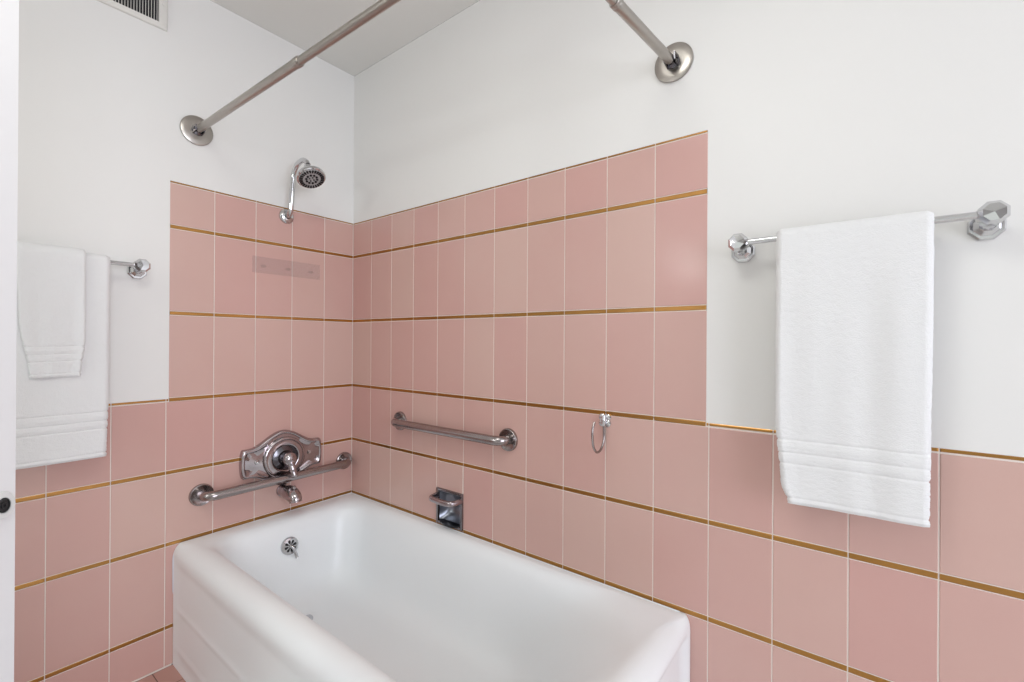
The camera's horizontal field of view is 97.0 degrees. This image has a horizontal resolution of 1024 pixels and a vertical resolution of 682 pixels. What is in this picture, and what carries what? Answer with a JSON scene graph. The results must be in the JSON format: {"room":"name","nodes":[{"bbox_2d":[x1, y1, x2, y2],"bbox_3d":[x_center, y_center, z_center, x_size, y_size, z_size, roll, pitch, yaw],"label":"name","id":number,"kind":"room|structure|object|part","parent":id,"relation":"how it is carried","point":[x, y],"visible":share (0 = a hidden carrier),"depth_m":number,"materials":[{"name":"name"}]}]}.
{"room":"bathroom","nodes":[
{"label":"bathroom","id":0,"kind":"room"},
{"bbox_2d":[136,664,185,681],"bbox_3d":[-0.228,1.148,-0.901,4.600,0.002,4.200,0,0,38],"label":"floor","id":1,"kind":"structure","parent":0,"point":[170,673],"depth_m":1.54,"materials":[{"name":"tile"}]},
{"bbox_2d":[172,492,689,681],"bbox_3d":[-0.364,0.936,1.405,1.573,0.424,0.712,0,0,38],"label":"bathtub","id":2,"kind":"object","parent":1,"relation":"on","point":[349,587],"visible":1,"depth_m":1.50,"materials":[{"name":"white ceramic"}]},
{"bbox_3d":[-0.890,0.820,1.812,0.021,0.069,0.068,0,0,38],"label":"overflow plate","id":3,"kind":"part","parent":2,"relation":"part of","materials":[{"name":"silver metal"}]},
{"bbox_3d":[-0.871,0.840,1.810,0.034,0.054,0.016,0,0,-12],"label":"trip lever","id":4,"kind":"part","parent":2,"relation":"part of","materials":[{"name":"silver metal"}]},
{"bbox_2d":[14,0,353,681],"bbox_3d":[-2.044,-0.070,0.504,0.004,2.414,4.201,0,0,38],"label":"wall","id":5,"kind":"structure","parent":0,"point":[238,331],"depth_m":1.59,"materials":[{"name":"paint"}]},
{"bbox_2d":[110,259,150,278],"bbox_3d":[-1.359,-0.239,1.328,0.076,0.060,0.479,0,0,38],"label":"towel bar","id":6,"kind":"object","parent":5,"relation":"attached to","point":[138,269],"visible":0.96,"depth_m":1.48,"materials":[{"name":"silver metal"}]},
{"bbox_2d":[16,253,110,469],"bbox_3d":[-1.342,0.044,1.320,0.044,0.626,0.256,0,0,38],"label":"bath towel","id":7,"kind":"object","parent":6,"relation":"hanging from","point":[59,419],"visible":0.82,"depth_m":1.35,"materials":[{"name":"white fabric"}]},
{"bbox_2d":[17,241,85,378],"bbox_3d":[-1.343,-0.087,1.318,0.066,0.386,0.143,0,0,38],"label":"hand towel","id":8,"kind":"object","parent":7,"relation":"hanging from","point":[51,279],"visible":0.99,"depth_m":1.30,"materials":[{"name":"white fabric"}]},
{"bbox_3d":[-1.239,-0.235,1.504,0.051,0.053,0.053,0,0,38],"label":"post","id":9,"kind":"part","parent":6,"relation":"part of","materials":[{"name":"silver metal"}]},
{"bbox_3d":[-1.216,-0.247,1.486,0.042,0.042,0.042,0,0,38],"label":"faceted knob","id":10,"kind":"part","parent":6,"relation":"part of","materials":[{"name":"clear glass"}]},
{"bbox_2d":[97,0,167,31],"bbox_3d":[-1.291,-1.165,1.463,0.010,0.168,0.295,0,0,38],"label":"air vent","id":11,"kind":"object","parent":5,"relation":"in","point":[153,12],"visible":1,"depth_m":1.53,"materials":[{"name":"white metal"}]},
{"bbox_2d":[132,664,171,681],"bbox_3d":[-2.265,1.133,0.217,0.006,0.005,3.488,0,0,38],"label":"trim","id":12,"kind":"structure","parent":5,"relation":"attached to","point":[169,664],"depth_m":1.55,"materials":[{"name":"beige tile"}]},
{"bbox_2d":[188,452,351,505],"bbox_3d":[-0.941,0.565,1.880,0.072,0.087,0.661,0,0,38],"label":"grab bar","id":13,"kind":"object","parent":5,"relation":"attached to","point":[344,459],"visible":1,"depth_m":1.76,"materials":[{"name":"metal"}]},
{"bbox_2d":[239,430,320,484],"bbox_3d":[-0.955,0.465,1.841,0.096,0.219,0.320,0,0,38],"label":"shower valve","id":14,"kind":"object","parent":5,"relation":"attached to","point":[282,452],"visible":0.91,"depth_m":1.80,"materials":[{"name":"silver metal"}]},
{"bbox_3d":[-0.925,0.485,1.872,0.067,0.056,0.056,0,0,38],"label":"handle","id":15,"kind":"part","parent":14,"relation":"part of","materials":[{"name":"silver metal"}]},
{"bbox_3d":[-0.905,0.525,1.863,0.045,0.074,0.032,0,0,-11],"label":"lever","id":16,"kind":"part","parent":14,"relation":"part of","materials":[{"name":"silver metal"}]},
{"bbox_2d":[276,484,301,503],"bbox_3d":[-0.913,0.624,1.865,0.139,0.070,0.060,0,0,38],"label":"tub spout","id":17,"kind":"object","parent":5,"relation":"attached to","point":[290,493],"visible":1,"depth_m":1.84,"materials":[{"name":"silver metal"}]},
{"bbox_2d":[279,157,325,223],"bbox_3d":[-0.855,-0.618,1.836,0.254,0.247,0.110,0,0,38],"label":"shower","id":18,"kind":"object","parent":5,"relation":"attached to","point":[308,176],"visible":1,"depth_m":1.81,"materials":[{"name":"silver metal"}]},
{"bbox_3d":[-0.881,-0.628,1.859,0.183,0.227,0.021,0,0,38],"label":"shower arm","id":19,"kind":"part","parent":18,"relation":"part of","materials":[{"name":"silver metal"}]},
{"bbox_2d":[211,0,478,75],"bbox_3d":[-0.212,-1.267,-0.899,4.600,0.001,4.200,0,0,38],"label":"ceiling","id":20,"kind":"structure","parent":0,"point":[303,23],"depth_m":1.80,"materials":[{"name":"white paint"}]},
{"bbox_2d":[352,0,1023,681],"bbox_3d":[1.061,-0.050,0.766,4.601,2.414,0.004,0,0,38],"label":"wall","id":21,"kind":"structure","parent":0,"point":[538,307],"depth_m":1.21,"materials":[{"name":"tile"}]},
{"bbox_2d":[180,0,692,145],"bbox_3d":[-0.402,-0.765,1.221,1.716,0.108,0.531,0,0,15],"label":"shower rod","id":22,"kind":"object","parent":21,"relation":"attached to","point":[675,60],"visible":1,"depth_m":1.22,"materials":[{"name":"silver metal"}]},
{"bbox_2d":[429,487,462,530],"bbox_3d":[-0.246,0.650,1.757,0.142,0.140,0.118,0,0,38],"label":"soap dish","id":23,"kind":"object","parent":21,"relation":"attached to","point":[449,504],"visible":0.96,"depth_m":1.78,"materials":[{"name":"silver metal"}]},
{"bbox_3d":[-0.262,0.609,1.735,0.142,0.023,0.064,0,0,38],"label":"grab handle","id":24,"kind":"part","parent":23,"relation":"part of","materials":[{"name":"silver metal"}]},
{"bbox_2d":[439,518,459,527],"bbox_3d":[-0.240,0.711,1.764,0.118,0.009,0.054,0,0,38],"label":"tray","id":25,"kind":"object","parent":23,"relation":"on","point":[448,522],"depth_m":1.77,"materials":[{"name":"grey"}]},
{"bbox_2d":[391,411,517,450],"bbox_3d":[-0.264,0.343,1.740,0.669,0.080,0.064,0,0,38],"label":"grab bar","id":26,"kind":"object","parent":21,"relation":"attached to","point":[507,439],"visible":1,"depth_m":1.64,"materials":[{"name":"metal"}]},
{"bbox_3d":[-0.264,0.343,1.740,0.623,0.034,0.064,0,0,38],"label":"rail","id":27,"kind":"part","parent":26,"relation":"part of","materials":[{"name":"metal"}]},
{"bbox_2d":[591,413,610,453],"bbox_3d":[0.255,0.274,1.329,0.039,0.111,0.087,0,0,38],"label":"wall hook","id":28,"kind":"object","parent":21,"relation":"attached to","point":[604,420],"visible":1,"depth_m":1.35,"materials":[{"name":"silver metal"}]},
{"bbox_2d":[728,200,1010,262],"bbox_3d":[0.725,-0.226,0.976,0.478,0.060,0.076,0,0,38],"label":"towel bar","id":29,"kind":"object","parent":21,"relation":"attached to","point":[988,222],"visible":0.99,"depth_m":0.86,"materials":[{"name":"silver metal"}]},
{"bbox_3d":[0.546,-0.236,1.092,0.042,0.042,0.042,0,0,38],"label":"faceted knob","id":30,"kind":"part","parent":29,"relation":"part of","materials":[{"name":"clear glass"}]},
{"bbox_3d":[0.564,-0.223,1.115,0.053,0.053,0.051,0,0,38],"label":"post","id":31,"kind":"part","parent":29,"relation":"part of","materials":[{"name":"silver metal"}]},
{"bbox_2d":[775,211,934,527],"bbox_3d":[0.711,0.053,0.959,0.265,0.618,0.046,0,0,38],"label":"bath towel","id":32,"kind":"object","parent":29,"relation":"hanging from","point":[855,298],"visible":1,"depth_m":0.94,"materials":[{"name":"white fabric"}]},
{"bbox_3d":[0.901,-0.221,0.856,0.053,0.053,0.051,0,0,38],"label":"post","id":33,"kind":"part","parent":29,"relation":"part of","materials":[{"name":"silver metal"}]},
{"bbox_3d":[0.883,-0.234,0.833,0.042,0.042,0.042,0,0,38],"label":"faceted knob","id":34,"kind":"part","parent":29,"relation":"part of","materials":[{"name":"clear glass"}]},
{"bbox_3d":[-1.034,0.083,-0.053,0.137,2.120,0.135,0,0,38],"label":"trim","id":35,"kind":"structure","parent":0,"visible":0},
{"bbox_2d":[0,0,18,681],"bbox_3d":[-0.877,0.123,0.341,0.042,2.027,0.740,0,0,16],"label":"door","id":36,"kind":"structure","parent":35,"relation":"attached to","point":[9,9],"depth_m":0.68,"materials":[{"name":"white paint"}]},
{"bbox_3d":[-0.760,0.245,0.676,0.005,0.041,0.027,0,0,16],"label":"keyhole plate","id":37,"kind":"part","parent":36,"relation":"part of","materials":[{"name":"black metal"}]}
]}

